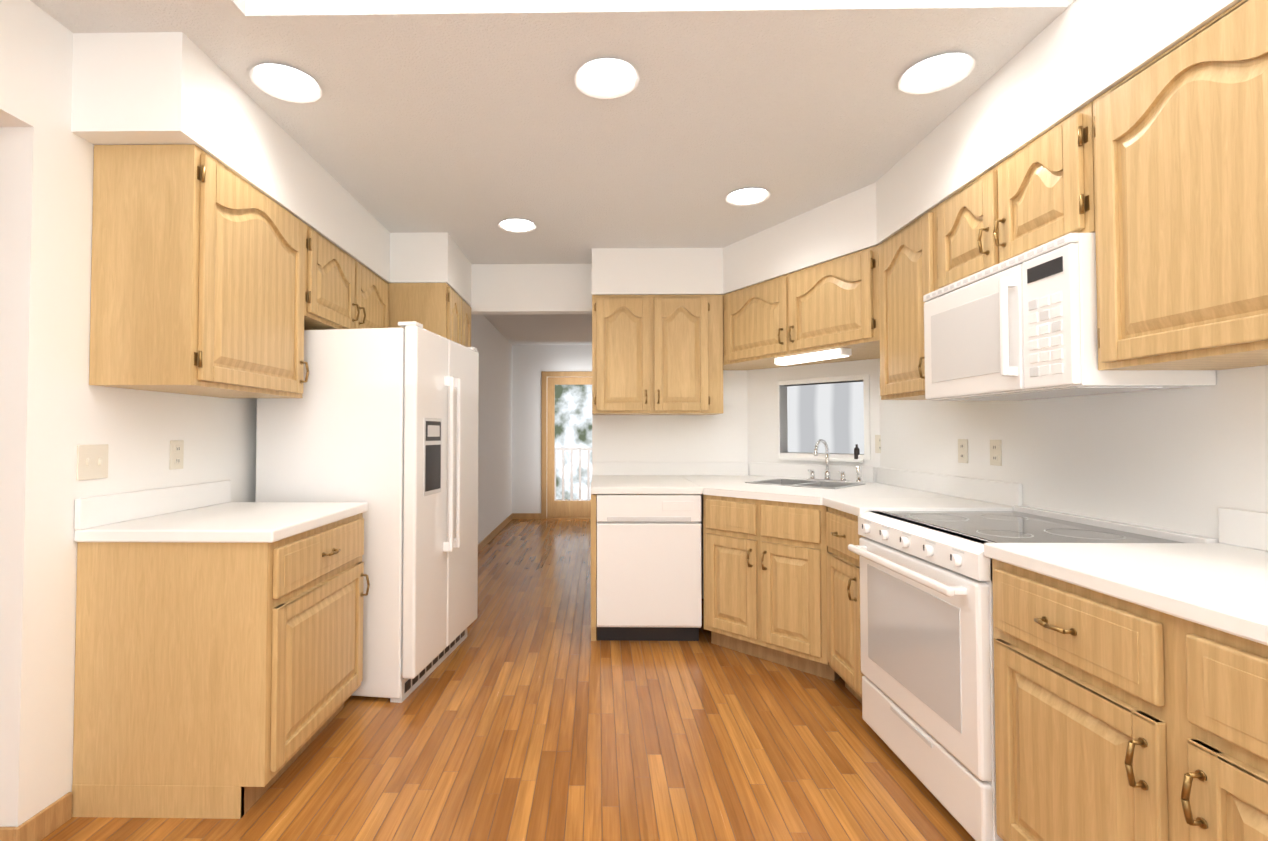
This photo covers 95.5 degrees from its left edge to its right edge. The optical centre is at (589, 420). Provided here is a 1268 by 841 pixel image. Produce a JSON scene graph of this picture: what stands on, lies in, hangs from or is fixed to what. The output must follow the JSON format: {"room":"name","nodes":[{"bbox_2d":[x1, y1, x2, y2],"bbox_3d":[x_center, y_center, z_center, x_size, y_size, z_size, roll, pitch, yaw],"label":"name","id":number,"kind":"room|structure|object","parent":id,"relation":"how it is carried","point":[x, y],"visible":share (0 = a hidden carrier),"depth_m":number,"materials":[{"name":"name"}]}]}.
{"room":"kitchen","nodes":[
{"label":"kitchen","id":0,"kind":"room"},
{"bbox_2d":[41,499,974,840],"bbox_3d":[-1.128,1.378,4.456,8.900,0.100,12.600,0,-1,1],"label":"floor","id":1,"kind":"structure","parent":0,"point":[527,709],"depth_m":2.21,"materials":[{"name":"brown wood"}]},
{"bbox_2d":[72,513,369,818],"bbox_3d":[-1.311,0.838,2.212,0.677,0.875,0.746,0,-1,1],"label":"base cabinet","id":2,"kind":"object","parent":1,"relation":"on","point":[219,680],"visible":1,"depth_m":1.84,"materials":[{"name":"brown wood"}]},
{"bbox_2d":[74,480,367,542],"bbox_3d":[-1.327,0.330,2.218,0.645,0.140,0.760,0,-1,1],"label":"countertop","id":3,"kind":"structure","parent":2,"relation":"on","point":[209,512],"depth_m":2.04,"materials":[{"name":"white laminate"}]},
{"bbox_2d":[256,321,478,702],"bbox_3d":[-1.108,0.424,3.102,0.850,1.743,0.880,0,-1,8],"label":"refrigerator","id":4,"kind":"object","parent":1,"relation":"on","point":[382,423],"visible":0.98,"depth_m":2.68,"materials":[{"name":"white metal"}]},
{"bbox_2d":[555,447,591,500],"bbox_3d":[-0.299,0.949,9.575,2.200,1.000,0.080,0,-1,1],"label":"deck railing","id":5,"kind":"object","parent":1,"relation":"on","point":[571,449],"visible":0.17,"depth_m":9.55,"materials":[{"name":"white wood"}]},
{"bbox_2d":[591,494,596,640],"bbox_3d":[0.030,0.877,3.808,0.032,0.871,0.958,0,-1,1],"label":"panel","id":6,"kind":"object","parent":1,"relation":"on","point":[593,562],"visible":0.94,"depth_m":3.33,"materials":[{"name":"brown wood"}]},
{"bbox_2d":[597,494,701,640],"bbox_3d":[0.348,0.874,3.625,0.605,0.869,0.640,0,-1,1],"label":"dishwasher","id":7,"kind":"object","parent":1,"relation":"on","point":[649,576],"visible":1,"depth_m":3.31,"materials":[{"name":"white metal"}]},
{"bbox_2d":[590,462,697,493],"bbox_3d":[0.566,0.367,3.792,1.110,0.140,0.997,0,-1,1],"label":"countertop","id":8,"kind":"structure","parent":7,"relation":"on","point":[607,477],"depth_m":3.98,"materials":[{"name":"white laminate"}]},
{"bbox_2d":[703,495,839,680],"bbox_3d":[1.211,0.864,3.352,0.957,0.875,0.720,1,-2,-44],"label":"base cabinet","id":9,"kind":"object","parent":1,"relation":"on","point":[765,576],"visible":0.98,"depth_m":3.01,"materials":[{"name":"brown wood"}]},
{"bbox_2d":[690,462,1021,515],"bbox_3d":[1.229,0.357,3.342,1.187,0.140,1.876,0,-1,1],"label":"countertop","id":10,"kind":"structure","parent":9,"relation":"on","point":[894,489],"depth_m":3.08,"materials":[{"name":"white laminate"}]},
{"bbox_2d":[745,478,865,488],"bbox_3d":[1.326,0.467,3.542,0.444,0.168,0.564,1,-2,-44],"label":"double-bowl sink","id":11,"kind":"object","parent":10,"relation":"in","point":[809,483],"visible":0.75,"depth_m":3.63,"materials":[{"name":"silver metal"}]},
{"bbox_2d":[807,439,862,482],"bbox_3d":[1.559,0.256,3.703,0.293,0.275,0.275,0,-1,1],"label":"kitchen faucet","id":12,"kind":"object","parent":10,"relation":"on","point":[843,475],"visible":0.94,"depth_m":3.67,"materials":[{"name":"silver metal"}]},
{"bbox_2d":[826,507,864,702],"bbox_3d":[1.456,0.847,2.589,0.709,0.875,0.400,0,-1,1],"label":"base cabinet","id":13,"kind":"object","parent":1,"relation":"on","point":[843,614],"visible":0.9,"depth_m":2.58,"materials":[{"name":"brown wood"}]},
{"bbox_2d":[848,506,1218,840],"bbox_3d":[1.425,0.808,2.004,0.748,0.925,0.760,0,-1,1],"label":"electric range","id":14,"kind":"object","parent":1,"relation":"on","point":[926,638],"visible":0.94,"depth_m":1.87,"materials":[{"name":"white metal"}]},
{"bbox_2d":[992,559,1155,840],"bbox_3d":[1.455,0.817,1.354,0.674,0.876,0.525,0,-1,1],"label":"base cabinet","id":15,"kind":"object","parent":1,"relation":"on","point":[1116,719],"depth_m":1.34,"materials":[{"name":"brown wood"}]},
{"bbox_2d":[1152,609,1267,840],"bbox_3d":[1.446,0.804,0.780,0.674,0.876,0.625,0,-1,1],"label":"base cabinet","id":16,"kind":"object","parent":1,"relation":"on","point":[1210,685],"depth_m":1.04,"materials":[{"name":"brown wood"}]},
{"bbox_2d":[970,498,1267,645],"bbox_3d":[1.444,0.296,0.760,0.677,0.140,1.739,0,-1,1],"label":"countertop","id":17,"kind":"structure","parent":16,"relation":"on","point":[1222,585],"depth_m":1.32,"materials":[{"name":"white laminate"}]},
{"bbox_2d":[30,0,1075,344],"bbox_3d":[-1.145,-1.408,3.371,8.900,0.400,10.300,0,-1,1],"label":"ceiling","id":18,"kind":"structure","parent":0,"point":[468,126],"depth_m":2.22,"materials":[{"name":"white paint"}]},
{"bbox_2d":[249,64,321,102],"bbox_3d":[-1.105,-1.232,2.096,0.235,0.012,0.235,0,-1,-5],"label":"recessed light","id":19,"kind":"object","parent":18,"relation":"in","point":[282,84],"depth_m":2.10,"materials":[{"name":"white glass"}]},
{"bbox_2d":[498,219,536,232],"bbox_3d":[-0.442,-1.199,3.526,0.235,0.012,0.235,1,-2,-38],"label":"recessed light","id":20,"kind":"object","parent":18,"relation":"in","point":[515,226],"depth_m":3.53,"materials":[{"name":"white glass"}]},
{"bbox_2d":[574,58,639,98],"bbox_3d":[0.062,-1.233,2.068,0.235,0.012,0.235,0,-1,-5],"label":"recessed light","id":21,"kind":"object","parent":18,"relation":"in","point":[606,80],"depth_m":2.07,"materials":[{"name":"white glass"}]},
{"bbox_2d":[725,188,770,205],"bbox_3d":[0.853,-1.209,3.096,0.235,0.012,0.235,0,-1,-5],"label":"recessed light","id":22,"kind":"object","parent":18,"relation":"in","point":[747,197],"depth_m":3.10,"materials":[{"name":"white glass"}]},
{"bbox_2d":[898,53,975,94],"bbox_3d":[1.229,-1.234,2.040,0.235,0.012,0.235,0,-1,-5],"label":"recessed light","id":23,"kind":"object","parent":18,"relation":"in","point":[940,74],"depth_m":2.04,"materials":[{"name":"white glass"}]},
{"bbox_2d":[0,0,1267,826],"bbox_3d":[-1.141,0.045,3.292,8.910,2.510,10.210,0,-1,1],"label":"wall","id":24,"kind":"structure","parent":0,"point":[1191,459],"depth_m":1.93,"materials":[{"name":"white paint"}]},
{"bbox_2d":[76,444,107,480],"bbox_3d":[-1.649,0.138,1.912,0.014,0.115,0.115,0,-1,1],"label":"light switch","id":25,"kind":"object","parent":24,"relation":"attached to","point":[92,461],"depth_m":1.91,"materials":[{"name":"beige plastic"}]},
{"bbox_2d":[169,440,183,469],"bbox_3d":[-1.647,0.137,2.293,0.009,0.115,0.070,0,-1,1],"label":"outlet","id":26,"kind":"object","parent":24,"relation":"attached to","point":[176,446],"depth_m":2.29,"materials":[{"name":"beige plastic"}]},
{"bbox_2d":[89,144,312,397],"bbox_3d":[-1.469,-0.510,2.262,0.360,0.802,0.715,0,-1,1],"label":"upper cabinet","id":27,"kind":"object","parent":24,"relation":"attached to","point":[211,276],"depth_m":1.92,"materials":[{"name":"brown wood"}]},
{"bbox_2d":[313,230,388,329],"bbox_3d":[-1.456,-0.679,3.143,0.360,0.422,1.032,0,-1,1],"label":"upper cabinet","id":28,"kind":"object","parent":24,"relation":"attached to","point":[347,294],"depth_m":2.99,"materials":[{"name":"brown wood"}]},
{"bbox_2d":[388,283,470,346],"bbox_3d":[-1.239,0.223,3.983,0.767,2.187,0.677,0,-1,1],"label":"upper cabinet","id":29,"kind":"object","parent":24,"relation":"attached to","point":[442,309],"visible":0.19,"depth_m":3.67,"materials":[{"name":"brown wood"}]},
{"bbox_2d":[478,513,512,552],"bbox_3d":[-1.141,1.329,6.283,0.015,0.085,3.950,0,-1,1],"label":"baseboard","id":30,"kind":"structure","parent":24,"relation":"attached to","point":[486,540],"depth_m":6.76,"materials":[{"name":"brown wood"}]},
{"bbox_2d":[513,513,540,518],"bbox_3d":[-0.896,1.375,8.248,0.405,0.085,0.011,0,-1,1],"label":"baseboard","id":31,"kind":"structure","parent":24,"relation":"attached to","point":[515,515],"depth_m":8.24,"materials":[{"name":"brown wood"}]},
{"bbox_2d":[541,371,591,518],"bbox_3d":[-0.158,0.356,8.312,1.070,2.125,0.128,0,-1,1],"label":"door frame","id":32,"kind":"structure","parent":24,"relation":"attached to","point":[552,507],"depth_m":8.28,"materials":[{"name":"brown wood"}]},
{"bbox_2d":[592,295,722,414],"bbox_3d":[0.472,-0.457,4.112,0.904,0.822,0.397,0,-1,1],"label":"upper cabinet","id":33,"kind":"object","parent":24,"relation":"attached to","point":[657,354],"visible":1,"depth_m":3.96,"materials":[{"name":"brown wood"}]},
{"bbox_2d":[723,245,879,369],"bbox_3d":[1.373,-0.636,3.614,0.904,0.487,1.376,0,-1,1],"label":"upper cabinet","id":34,"kind":"object","parent":24,"relation":"attached to","point":[831,304],"visible":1,"depth_m":2.92,"materials":[{"name":"brown wood"}]},
{"bbox_2d":[774,347,851,365],"bbox_3d":[1.303,-0.374,3.392,0.084,0.045,0.500,1,-2,-28],"label":"under-cabinet light","id":35,"kind":"object","parent":34,"relation":"attached to","point":[842,352],"visible":0.98,"depth_m":3.32,"materials":[{"name":"white plastic"}]},
{"bbox_2d":[775,374,870,462],"bbox_3d":[1.592,-0.007,3.925,0.140,0.565,0.650,1,-2,-44],"label":"window","id":36,"kind":"structure","parent":24,"relation":"in","point":[834,457],"depth_m":3.88,"materials":[{"name":"white paint"}]},
{"bbox_2d":[854,444,859,458],"bbox_3d":[1.730,0.202,3.719,0.034,0.095,0.034,0,-1,1],"label":"bottle","id":37,"kind":"object","parent":36,"relation":"on","point":[856,451],"visible":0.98,"depth_m":3.71,"materials":[{"name":"grey"}]},
{"bbox_2d":[875,435,880,452],"bbox_3d":[1.831,0.148,3.609,0.008,0.115,0.070,1,-2,-44],"label":"outlet","id":38,"kind":"object","parent":24,"relation":"attached to","point":[877,437],"depth_m":3.62,"materials":[{"name":"beige plastic"}]},
{"bbox_2d":[878,211,933,399],"bbox_3d":[1.632,-0.506,2.663,0.360,0.792,0.499,0,-1,1],"label":"upper cabinet","id":39,"kind":"object","parent":24,"relation":"attached to","point":[903,258],"depth_m":2.66,"materials":[{"name":"brown wood"}]},
{"bbox_2d":[958,439,967,462],"bbox_3d":[1.811,0.148,2.789,0.009,0.115,0.070,0,-1,1],"label":"outlet","id":40,"kind":"object","parent":24,"relation":"attached to","point":[962,443],"depth_m":2.78,"materials":[{"name":"beige plastic"}]},
{"bbox_2d":[990,440,1001,465],"bbox_3d":[1.808,0.143,2.559,0.009,0.115,0.070,0,-1,1],"label":"outlet","id":41,"kind":"object","parent":24,"relation":"attached to","point":[995,445],"depth_m":2.55,"materials":[{"name":"beige plastic"}]},
{"bbox_2d":[930,108,1085,290],"bbox_3d":[1.622,-0.727,2.037,0.360,0.378,0.756,0,-1,1],"label":"upper cabinet","id":42,"kind":"object","parent":24,"relation":"attached to","point":[1035,197],"depth_m":1.95,"materials":[{"name":"brown wood"}]},
{"bbox_2d":[923,233,1215,400],"bbox_3d":[1.575,-0.312,2.028,0.450,0.446,0.756,0,-1,1],"label":"microwave","id":43,"kind":"object","parent":42,"relation":"attached to","point":[1022,327],"visible":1,"depth_m":1.84,"materials":[{"name":"white plastic"}]},
{"bbox_2d":[1082,0,1267,369],"bbox_3d":[1.612,-0.541,1.370,0.360,0.782,0.560,0,-1,1],"label":"upper cabinet","id":44,"kind":"object","parent":24,"relation":"attached to","point":[1152,175],"depth_m":1.38,"materials":[{"name":"brown wood"}]},
{"label":"outside","id":45,"kind":"structure","parent":0,"visible":0},
{"bbox_2d":[555,385,591,498],"bbox_3d":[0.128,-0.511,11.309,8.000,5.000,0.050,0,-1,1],"label":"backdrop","id":46,"kind":"structure","parent":45,"point":[573,415],"depth_m":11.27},
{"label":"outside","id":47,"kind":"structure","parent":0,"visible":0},
{"bbox_2d":[787,382,863,453],"bbox_3d":[2.109,-0.073,4.428,0.020,1.600,1.780,1,-2,-44],"label":"window","id":48,"kind":"structure","parent":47,"point":[832,415],"depth_m":4.62,"materials":[{"name":"white glass"}]}
]}

